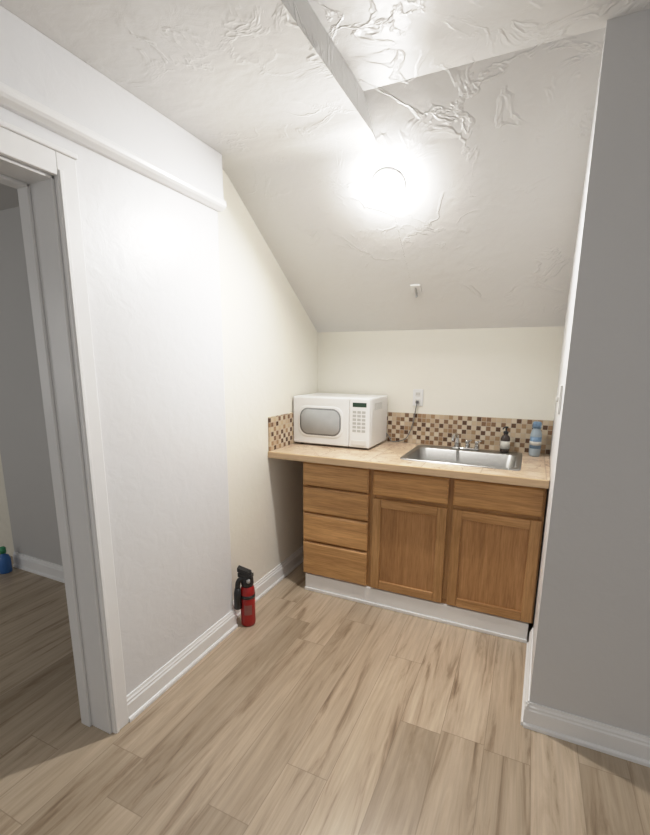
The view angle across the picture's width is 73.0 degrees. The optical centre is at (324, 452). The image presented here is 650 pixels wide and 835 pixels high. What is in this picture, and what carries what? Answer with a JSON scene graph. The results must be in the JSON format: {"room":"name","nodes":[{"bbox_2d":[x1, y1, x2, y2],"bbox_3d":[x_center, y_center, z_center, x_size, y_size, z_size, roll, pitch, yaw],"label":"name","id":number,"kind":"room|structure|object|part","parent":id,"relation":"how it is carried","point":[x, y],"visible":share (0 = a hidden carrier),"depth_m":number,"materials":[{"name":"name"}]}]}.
{"room":"kitchenette","nodes":[
{"label":"kitchenette","id":0,"kind":"room"},
{"bbox_2d":[0,454,13,555],"bbox_3d":[-2.814,-0.433,3.376,1.360,2.400,0.100,6,13,24],"label":"wall","id":1,"kind":"structure","parent":0,"point":[6,539],"depth_m":3.32,"materials":[{"name":"beige paint"}]},
{"bbox_2d":[0,183,18,210],"bbox_3d":[-2.676,-1.249,1.389,3.100,0.110,3.230,6,13,24],"label":"ceiling","id":2,"kind":"structure","parent":0,"point":[8,195],"depth_m":2.40,"materials":[{"name":"paint"}]},
{"bbox_2d":[0,207,62,565],"bbox_3d":[-1.442,-0.281,2.667,1.740,2.400,0.100,6,13,24],"label":"wall","id":3,"kind":"structure","parent":0,"point":[24,451],"depth_m":2.87,"materials":[{"name":"paint"}]},
{"bbox_2d":[13,551,64,582],"bbox_3d":[-1.475,0.853,2.840,1.740,0.109,0.024,6,13,24],"label":"baseboard","id":4,"kind":"structure","parent":3,"relation":"attached to","point":[34,565],"depth_m":3.07,"materials":[{"name":"paint"}]},
{"bbox_2d":[0,106,232,732],"bbox_3d":[-1.232,-0.020,0.885,0.155,2.600,3.115,6,13,24],"label":"wall","id":5,"kind":"structure","parent":0,"point":[151,250],"depth_m":1.84,"materials":[{"name":"paint"}]},
{"bbox_2d":[0,119,128,733],"bbox_3d":[-1.099,0.163,1.209,0.201,2.114,1.007,6,13,24],"label":"trim","id":6,"kind":"structure","parent":5,"relation":"attached to","point":[35,188],"depth_m":1.53,"materials":[{"name":"paint"}]},
{"bbox_2d":[0,5,225,211],"bbox_3d":[-1.134,-0.969,0.650,0.046,0.238,3.115,6,13,24],"label":"ceiling beam","id":7,"kind":"structure","parent":5,"relation":"attached to","point":[43,83],"depth_m":1.44,"materials":[{"name":"paint"}]},
{"bbox_2d":[127,609,237,721],"bbox_3d":[-0.660,0.999,2.149,0.024,0.109,0.747,6,13,24],"label":"baseboard","id":8,"kind":"structure","parent":5,"relation":"attached to","point":[146,693],"depth_m":2.07,"materials":[{"name":"paint"}]},
{"bbox_2d":[0,0,422,331],"bbox_3d":[-0.641,-0.933,1.114,0.875,0.933,4.344,6,13,24],"label":"ceiling","id":9,"kind":"structure","parent":0,"point":[263,84],"depth_m":1.69,"materials":[{"name":"paint"}]},
{"bbox_2d":[218,169,317,599],"bbox_3d":[-0.351,-0.380,2.814,0.100,2.550,1.185,6,13,24],"label":"wall","id":10,"kind":"structure","parent":0,"point":[270,341],"depth_m":2.62,"materials":[{"name":"beige paint"}]},
{"bbox_2d":[233,546,302,617],"bbox_3d":[-0.307,0.824,3.022,0.024,0.109,1.165,6,13,24],"label":"baseboard","id":11,"kind":"structure","parent":10,"relation":"attached to","point":[271,579],"depth_m":2.97,"materials":[{"name":"paint"}]},
{"bbox_2d":[268,412,296,450],"bbox_3d":[-0.204,-0.174,3.049,0.010,0.214,0.694,6,13,24],"label":"backsplash","id":12,"kind":"structure","parent":10,"relation":"attached to","point":[280,427],"depth_m":2.86,"materials":[{"name":"tile"}]},
{"bbox_2d":[0,554,649,834],"bbox_3d":[-0.859,1.180,1.671,6.600,0.060,4.400,6,13,24],"label":"floor","id":13,"kind":"structure","parent":0,"point":[324,714],"depth_m":1.74,"materials":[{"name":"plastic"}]},
{"bbox_2d":[0,546,12,573],"bbox_3d":[-2.263,0.753,3.099,0.080,0.191,0.080,6,13,24],"label":"bottle","id":14,"kind":"object","parent":13,"relation":"on","point":[5,559],"visible":1,"depth_m":3.08,"materials":[{"name":"blue plastic"}]},
{"bbox_2d":[234,565,255,626],"bbox_3d":[-0.454,0.807,2.485,0.117,0.351,0.086,-1,12,-7],"label":"fire extinguisher","id":15,"kind":"object","parent":13,"relation":"on","point":[244,597],"visible":1,"depth_m":2.45,"materials":[{"name":"red metal"}]},
{"bbox_3d":[-0.444,0.664,2.445,0.087,0.054,0.039,3,12,11],"label":"handle","id":16,"kind":"part","parent":15,"relation":"part of","materials":[{"name":"black plastic"}]},
{"bbox_3d":[-0.430,0.885,2.465,0.043,0.060,0.006,-2,12,-11],"label":"label panel","id":17,"kind":"part","parent":15,"relation":"part of","materials":[{"name":"paper"}]},
{"bbox_2d":[303,462,371,585],"bbox_3d":[0.187,0.438,3.005,0.455,0.878,0.622,6,13,24],"label":"base cabinet","id":18,"kind":"object","parent":13,"relation":"on","point":[336,499],"visible":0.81,"depth_m":2.71,"materials":[{"name":"brown wood"}]},
{"bbox_3d":[0.059,0.695,2.783,0.435,0.217,0.027,6,13,24],"label":"drawer","id":19,"kind":"part","parent":18,"relation":"part of","materials":[{"name":"brown wood"}]},
{"bbox_3d":[0.060,0.489,2.741,0.435,0.180,0.027,6,13,24],"label":"drawer","id":20,"kind":"part","parent":18,"relation":"part of","materials":[{"name":"brown wood"}]},
{"bbox_3d":[0.061,0.310,2.704,0.435,0.161,0.027,6,13,24],"label":"drawer","id":21,"kind":"part","parent":18,"relation":"part of","materials":[{"name":"brown wood"}]},
{"bbox_3d":[0.062,0.148,2.672,0.435,0.146,0.027,6,13,24],"label":"drawer","id":22,"kind":"part","parent":18,"relation":"part of","materials":[{"name":"brown wood"}]},
{"bbox_2d":[369,469,546,622],"bbox_3d":[0.811,0.500,2.722,0.920,0.878,0.622,6,13,24],"label":"base cabinet","id":23,"kind":"object","parent":13,"relation":"on","point":[467,544],"visible":0.96,"depth_m":2.42,"materials":[{"name":"brown wood"}]},
{"bbox_2d":[268,441,549,488],"bbox_3d":[0.518,0.022,2.745,1.602,0.042,0.715,6,13,24],"label":"countertop","id":24,"kind":"structure","parent":23,"relation":"on","point":[385,456],"depth_m":2.50,"materials":[{"name":"stone"}]},
{"bbox_2d":[293,393,418,448],"bbox_3d":[0.211,-0.221,3.008,0.764,0.330,0.399,6,13,24],"label":"microwave","id":25,"kind":"object","parent":24,"relation":"on","point":[338,419],"visible":1,"depth_m":2.88,"materials":[{"name":"white plastic"}]},
{"bbox_3d":[-0.026,-0.211,2.921,0.407,0.314,0.030,6,13,24],"label":"door","id":26,"kind":"part","parent":25,"relation":"part of","materials":[{"name":"white plastic"}]},
{"bbox_3d":[0.224,-0.187,2.808,0.141,0.314,0.030,6,13,24],"label":"control panel","id":27,"kind":"part","parent":25,"relation":"part of","materials":[{"name":"white plastic"}]},
{"bbox_3d":[0.528,-0.208,3.056,0.214,0.284,0.022,6,13,24],"label":"cord","id":28,"kind":"part","parent":25,"relation":"part of","materials":[{"name":"grey plastic"}]},
{"bbox_2d":[400,444,521,470],"bbox_3d":[0.831,0.099,2.667,0.650,0.170,0.510,6,13,24],"label":"sink","id":29,"kind":"object","parent":24,"relation":"in","point":[494,459],"visible":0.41,"depth_m":2.77,"materials":[{"name":"metal"}]},
{"bbox_2d":[500,426,509,452],"bbox_3d":[1.125,-0.083,2.739,0.057,0.161,0.067,3,12,13],"label":"soap dispenser","id":30,"kind":"object","parent":29,"relation":"on","point":[505,439],"visible":1,"depth_m":2.73,"materials":[{"name":"plastic"}]},
{"bbox_2d":[451,433,481,449],"bbox_3d":[0.890,-0.066,2.779,0.186,0.110,0.176,6,13,24],"label":"faucet","id":31,"kind":"object","parent":24,"relation":"on","point":[455,436],"visible":1,"depth_m":2.83,"materials":[{"name":"silver metal"}]},
{"bbox_3d":[0.832,-0.076,2.802,0.032,0.100,0.170,6,13,24],"label":"spout","id":32,"kind":"part","parent":31,"relation":"part of","materials":[{"name":"silver metal"}]},
{"bbox_3d":[0.910,-0.029,2.851,0.170,0.010,0.044,6,13,24],"label":"plate","id":33,"kind":"part","parent":31,"relation":"part of","materials":[{"name":"silver metal"}]},
{"bbox_3d":[0.927,-0.059,2.829,0.030,0.057,0.057,-7,14,-33],"label":"handle","id":34,"kind":"part","parent":31,"relation":"part of","materials":[{"name":"silver metal"}]},
{"bbox_3d":[0.980,-0.054,2.805,0.030,0.057,0.057,-7,14,-33],"label":"handle","id":35,"kind":"part","parent":31,"relation":"part of","materials":[{"name":"silver metal"}]},
{"bbox_2d":[529,421,541,456],"bbox_3d":[1.274,-0.083,2.657,0.066,0.211,0.066,6,13,24],"label":"water bottle","id":36,"kind":"object","parent":24,"relation":"on","point":[535,442],"visible":1,"depth_m":2.64,"materials":[{"name":"blue plastic"}]},
{"bbox_3d":[0.477,0.564,2.560,0.428,0.568,0.023,6,13,24],"label":"door","id":37,"kind":"part","parent":23,"relation":"part of","materials":[{"name":"brown wood"}]},
{"bbox_3d":[0.479,0.192,2.483,0.428,0.148,0.027,6,13,24],"label":"drawer","id":38,"kind":"part","parent":23,"relation":"part of","materials":[{"name":"brown wood"}]},
{"bbox_2d":[305,572,528,643],"bbox_3d":[0.485,0.905,2.643,1.343,0.112,0.056,6,13,24],"label":"baseboard","id":39,"kind":"structure","parent":23,"relation":"attached to","point":[499,626],"depth_m":2.58,"materials":[{"name":"paint"}]},
{"bbox_3d":[0.896,0.606,2.370,0.440,0.568,0.023,6,13,24],"label":"door","id":40,"kind":"part","parent":23,"relation":"part of","materials":[{"name":"brown wood"}]},
{"bbox_3d":[0.898,0.233,2.293,0.440,0.148,0.027,6,13,24],"label":"drawer","id":41,"kind":"part","parent":23,"relation":"part of","materials":[{"name":"brown wood"}]},
{"bbox_2d":[318,326,563,449],"bbox_3d":[0.711,-0.048,3.099,1.850,1.800,0.100,6,13,24],"label":"wall","id":42,"kind":"structure","parent":0,"point":[513,373],"depth_m":2.89,"materials":[{"name":"beige paint"}]},
{"bbox_2d":[413,389,423,405],"bbox_3d":[0.636,-0.375,3.007,0.070,0.114,0.011,6,13,24],"label":"wall outlet","id":43,"kind":"object","parent":42,"relation":"attached to","point":[417,393],"visible":1,"depth_m":3.00,"materials":[{"name":"white plastic"}]},
{"bbox_2d":[385,412,552,454],"bbox_3d":[0.670,-0.162,3.034,1.597,0.210,0.010,6,13,24],"label":"backsplash","id":44,"kind":"structure","parent":42,"relation":"attached to","point":[429,429],"depth_m":2.91,"materials":[{"name":"tile"}]},
{"bbox_2d":[307,0,649,329],"bbox_3d":[0.947,-0.777,0.394,2.625,0.933,4.344,6,13,24],"label":"ceiling","id":45,"kind":"structure","parent":0,"point":[484,109],"depth_m":1.72,"materials":[{"name":"paint"}]},
{"bbox_2d":[371,167,405,206],"bbox_3d":[0.286,-1.205,2.010,0.156,0.141,0.156,6,13,24],"label":"ceiling light","id":46,"kind":"object","parent":45,"relation":"attached to","point":[388,184],"visible":1,"depth_m":1.96,"materials":[{"name":"white plastic"}]},
{"bbox_2d":[410,284,421,297],"bbox_3d":[0.535,-0.949,2.587,0.060,0.067,0.060,6,13,24],"label":"wall hook","id":47,"kind":"object","parent":45,"relation":"attached to","point":[415,288],"visible":1,"depth_m":2.58,"materials":[{"name":"white plastic"}]},
{"bbox_2d":[529,23,606,699],"bbox_3d":[1.190,-0.246,2.083,0.180,2.600,1.235,6,13,24],"label":"wall","id":48,"kind":"structure","parent":0,"point":[574,276],"depth_m":1.85,"materials":[{"name":"paint"}]},
{"bbox_2d":[520,628,533,725],"bbox_3d":[0.954,1.026,2.068,0.024,0.109,0.592,6,13,26],"label":"baseboard","id":49,"kind":"structure","parent":48,"relation":"attached to","point":[528,660],"depth_m":2.01,"materials":[{"name":"paint"}]},
{"bbox_2d":[556,385,562,414],"bbox_3d":[0.947,-0.215,1.782,0.018,0.115,0.075,6,13,24],"label":"light switch","id":50,"kind":"object","parent":48,"relation":"attached to","point":[559,398],"visible":0.98,"depth_m":1.75,"materials":[{"name":"beige plastic"}]},
{"bbox_2d":[529,9,649,736],"bbox_3d":[1.698,-0.072,1.237,1.830,2.600,0.100,6,13,24],"label":"wall","id":51,"kind":"structure","parent":0,"point":[592,656],"depth_m":1.53,"materials":[{"name":"paint"}]},
{"bbox_2d":[523,701,649,766],"bbox_3d":[1.657,1.159,1.432,1.844,0.109,0.024,6,13,24],"label":"baseboard","id":52,"kind":"structure","parent":51,"relation":"attached to","point":[624,744],"depth_m":1.71,"materials":[{"name":"paint"}]}
]}

